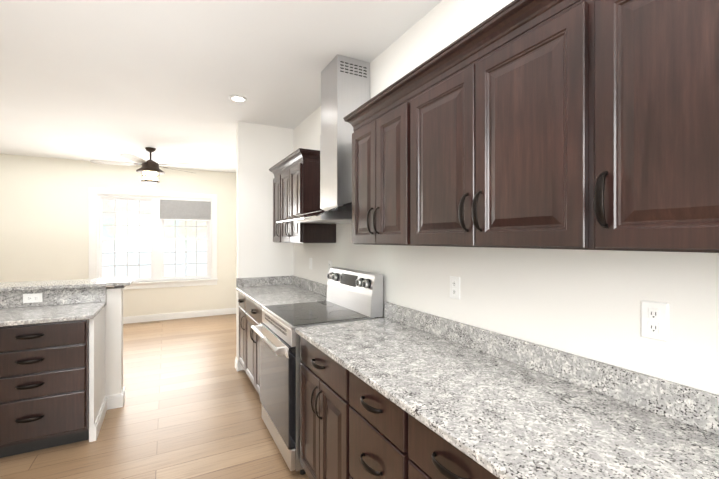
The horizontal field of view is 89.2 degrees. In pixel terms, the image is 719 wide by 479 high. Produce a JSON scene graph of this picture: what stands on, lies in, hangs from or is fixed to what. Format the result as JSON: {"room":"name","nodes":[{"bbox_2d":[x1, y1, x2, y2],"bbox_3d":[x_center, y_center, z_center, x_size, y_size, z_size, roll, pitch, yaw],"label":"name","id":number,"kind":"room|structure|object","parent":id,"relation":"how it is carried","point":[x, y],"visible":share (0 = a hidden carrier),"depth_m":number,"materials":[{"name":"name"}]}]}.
{"room":"kitchen","nodes":[
{"label":"kitchen","id":0,"kind":"room"},
{"bbox_2d":[89,287,122,441],"bbox_3d":[-2.912,0.929,2.452,2.165,1.020,0.690,0,0,-28],"label":"wall","id":1,"kind":"structure","parent":0,"point":[106,350],"depth_m":3.09,"materials":[{"name":"paint"}]},
{"bbox_2d":[23,293,41,302],"bbox_3d":[-2.551,0.458,2.845,0.116,0.072,0.010,0,0,-28],"label":"outlet","id":2,"kind":"object","parent":1,"relation":"attached to","point":[33,298],"visible":1,"depth_m":2.84,"materials":[{"name":"white plastic"}]},
{"bbox_2d":[94,387,124,440],"bbox_3d":[-2.909,1.382,2.461,2.179,0.115,0.704,0,0,-28],"label":"baseboard","id":3,"kind":"structure","parent":1,"relation":"attached to","point":[114,401],"depth_m":3.08,"materials":[{"name":"paint"}]},
{"bbox_2d":[0,154,235,316],"bbox_3d":[-4.406,0.073,6.138,4.680,2.740,0.140,0,0,-28],"label":"wall","id":4,"kind":"structure","parent":0,"point":[44,218],"depth_m":5.94,"materials":[{"name":"paint"}]},
{"bbox_2d":[89,187,217,289],"bbox_3d":[-3.617,0.000,6.528,2.016,1.721,0.190,0,0,-28],"label":"window","id":5,"kind":"structure","parent":4,"relation":"in","point":[157,252],"depth_m":6.50,"materials":[{"name":"plastic"}]},
{"bbox_2d":[160,197,210,220],"bbox_3d":[-3.196,-0.552,6.720,0.844,0.400,0.030,0,0,-28],"label":"window shade","id":6,"kind":"object","parent":5,"relation":"attached to","point":[185,209],"visible":0.98,"depth_m":6.71,"materials":[{"name":"fabric"}]},
{"bbox_2d":[123,308,235,323],"bbox_3d":[-4.357,1.385,6.075,4.650,0.115,0.014,0,0,-28],"label":"baseboard","id":7,"kind":"structure","parent":4,"relation":"attached to","point":[165,316],"depth_m":6.63,"materials":[{"name":"paint"}]},
{"bbox_2d":[0,314,308,478],"bbox_3d":[-2.123,1.464,1.835,4.960,0.050,9.880,0,0,-28],"label":"floor","id":8,"kind":"structure","parent":0,"point":[191,408],"depth_m":2.85,"materials":[{"name":"brown wood"}]},
{"bbox_2d":[0,319,88,457],"bbox_3d":[-2.308,0.998,2.662,0.611,0.884,0.602,0,0,-28],"label":"base cabinet","id":9,"kind":"object","parent":8,"relation":"on","point":[44,385],"visible":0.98,"depth_m":2.42,"materials":[{"name":"brown wood"}]},
{"bbox_2d":[0,277,133,326],"bbox_3d":[-2.923,0.458,2.549,2.235,0.193,1.020,0,0,-28],"label":"countertop","id":10,"kind":"structure","parent":9,"relation":"on","point":[73,300],"depth_m":2.85,"materials":[{"name":"stone"}]},
{"bbox_2d":[139,321,160,323],"bbox_3d":[-3.632,1.440,6.321,0.320,0.006,0.120,0,0,-28],"label":"floor vent","id":11,"kind":"object","parent":8,"relation":"in","point":[150,322],"visible":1,"depth_m":6.31,"materials":[{"name":"metal"}]},
{"bbox_2d":[238,292,241,365],"bbox_3d":[-0.963,0.999,3.973,0.622,0.884,0.382,0,0,-28],"label":"base cabinet","id":12,"kind":"object","parent":8,"relation":"on","point":[240,295],"depth_m":3.89,"materials":[{"name":"brown wood"}]},
{"bbox_2d":[242,295,262,395],"bbox_3d":[-0.660,0.999,3.402,0.622,0.884,0.910,0,0,-28],"label":"base cabinet","id":13,"kind":"object","parent":8,"relation":"on","point":[251,312],"depth_m":3.39,"materials":[{"name":"brown wood"}]},
{"bbox_2d":[251,267,382,474],"bbox_3d":[-0.337,0.837,2.624,0.726,1.206,0.753,0,0,-28],"label":"range","id":14,"kind":"object","parent":8,"relation":"on","point":[354,295],"visible":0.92,"depth_m":2.44,"materials":[{"name":"silver metal"}]},
{"bbox_2d":[300,336,345,478],"bbox_3d":[0.067,0.998,2.031,0.622,0.884,0.659,0,0,-28],"label":"base cabinet","id":15,"kind":"object","parent":8,"relation":"on","point":[322,379],"depth_m":1.85,"materials":[{"name":"brown wood"}]},
{"bbox_2d":[346,369,405,478],"bbox_3d":[0.324,0.997,1.547,0.622,0.884,0.438,0,0,-28],"label":"base cabinet","id":16,"kind":"object","parent":8,"relation":"on","point":[352,426],"depth_m":1.39,"materials":[{"name":"brown wood"}]},
{"bbox_2d":[406,412,498,478],"bbox_3d":[0.530,0.997,1.159,0.622,0.884,0.440,0,0,-28],"label":"base cabinet","id":17,"kind":"object","parent":8,"relation":"on","point":[428,455],"depth_m":1.08,"materials":[{"name":"brown wood"}]},
{"bbox_2d":[236,276,718,478],"bbox_3d":[0.093,0.488,1.957,0.645,0.133,4.937,0,0,-28],"label":"countertop","id":18,"kind":"structure","parent":17,"relation":"on","point":[500,406],"depth_m":1.16,"materials":[{"name":"stone"}]},
{"bbox_2d":[0,0,441,172],"bbox_3d":[-2.123,-1.326,1.837,4.960,0.050,9.880,0,0,-28],"label":"ceiling","id":19,"kind":"structure","parent":0,"point":[89,80],"depth_m":2.75,"materials":[{"name":"paint"}]},
{"bbox_2d":[90,147,192,183],"bbox_3d":[-3.016,-0.937,5.174,1.325,0.718,1.350,0,0,-28],"label":"fan light","id":20,"kind":"object","parent":19,"relation":"hanging from","point":[150,170],"visible":1,"depth_m":5.08,"materials":[{"name":"brown metal"}]},
{"bbox_2d":[229,95,246,102],"bbox_3d":[-1.122,-1.295,3.364,0.164,0.007,0.164,0,0,-28],"label":"recessed light","id":21,"kind":"object","parent":19,"relation":"in","point":[237,99],"visible":1,"depth_m":3.36,"materials":[{"name":"plastic"}]},
{"bbox_2d":[236,121,292,370],"bbox_3d":[-1.083,0.071,4.202,0.625,2.740,0.125,0,0,-28],"label":"wall","id":22,"kind":"structure","parent":0,"point":[261,150],"depth_m":4.10,"materials":[{"name":"paint"}]},
{"bbox_2d":[235,357,237,367],"bbox_3d":[-1.135,1.384,4.252,0.609,0.115,0.014,0,0,-28],"label":"baseboard","id":23,"kind":"structure","parent":22,"relation":"attached to","point":[236,360],"depth_m":4.04,"materials":[{"name":"paint"}]},
{"bbox_2d":[293,0,718,394],"bbox_3d":[0.006,0.070,2.965,0.140,2.740,9.880,0,0,-28],"label":"wall","id":24,"kind":"structure","parent":0,"point":[585,303],"depth_m":1.47,"materials":[{"name":"paint"}]},
{"bbox_2d":[269,148,335,242],"bbox_3d":[-0.581,-0.361,3.529,0.364,0.783,1.013,0,0,-28],"label":"upper cabinet","id":25,"kind":"object","parent":24,"relation":"attached to","point":[296,184],"visible":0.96,"depth_m":3.17,"materials":[{"name":"brown wood"}]},
{"bbox_2d":[309,258,311,269],"bbox_3d":[-0.506,0.251,3.769,0.008,0.116,0.072,0,0,-28],"label":"light switch","id":26,"kind":"object","parent":24,"relation":"attached to","point":[310,263],"visible":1,"depth_m":3.76,"materials":[{"name":"white plastic"}]},
{"bbox_2d":[277,54,369,223],"bbox_3d":[-0.228,-0.713,2.683,0.532,1.169,0.884,0,0,-28],"label":"range hood","id":27,"kind":"object","parent":24,"relation":"attached to","point":[345,85],"visible":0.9,"depth_m":2.60,"materials":[{"name":"silver metal"}]},
{"bbox_2d":[328,260,331,272],"bbox_3d":[-0.272,0.250,3.327,0.010,0.116,0.072,0,0,-28],"label":"outlet","id":28,"kind":"object","parent":24,"relation":"attached to","point":[329,264],"visible":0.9,"depth_m":3.32,"materials":[{"name":"white plastic"}]},
{"bbox_2d":[347,76,406,245],"bbox_3d":[0.232,-0.363,2.038,0.327,0.783,0.600,0,0,-28],"label":"upper cabinet","id":29,"kind":"object","parent":24,"relation":"attached to","point":[379,137],"depth_m":1.91,"materials":[{"name":"brown wood"}]},
{"bbox_2d":[450,276,459,299],"bbox_3d":[0.492,0.249,1.887,0.010,0.116,0.072,0,0,-28],"label":"outlet","id":30,"kind":"object","parent":24,"relation":"attached to","point":[454,287],"visible":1,"depth_m":1.88,"materials":[{"name":"white plastic"}]},
{"bbox_2d":[407,0,590,249],"bbox_3d":[0.564,-0.363,1.411,0.327,0.783,0.820,0,0,-28],"label":"upper cabinet","id":31,"kind":"object","parent":24,"relation":"attached to","point":[568,124],"depth_m":1.21,"materials":[{"name":"brown wood"}]},
{"bbox_2d":[641,300,668,341],"bbox_3d":[0.902,0.248,1.115,0.010,0.116,0.072,0,0,-28],"label":"outlet","id":32,"kind":"object","parent":24,"relation":"attached to","point":[654,320],"visible":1,"depth_m":1.11,"materials":[{"name":"white plastic"}]},
{"bbox_2d":[591,0,718,252],"bbox_3d":[0.864,-0.364,0.846,0.327,0.783,0.460,0,0,-28],"label":"upper cabinet","id":33,"kind":"object","parent":24,"relation":"attached to","point":[655,63],"depth_m":0.84,"materials":[{"name":"brown wood"}]},
{"label":"outside","id":34,"kind":"structure","parent":0,"visible":0},
{"bbox_2d":[102,199,206,277],"bbox_3d":[-4.748,-1.055,8.832,14.000,7.000,0.020,0,0,-28],"label":"window panes","id":35,"kind":"structure","parent":34,"point":[108,259],"depth_m":8.62,"materials":[{"name":"glass"}]}
]}

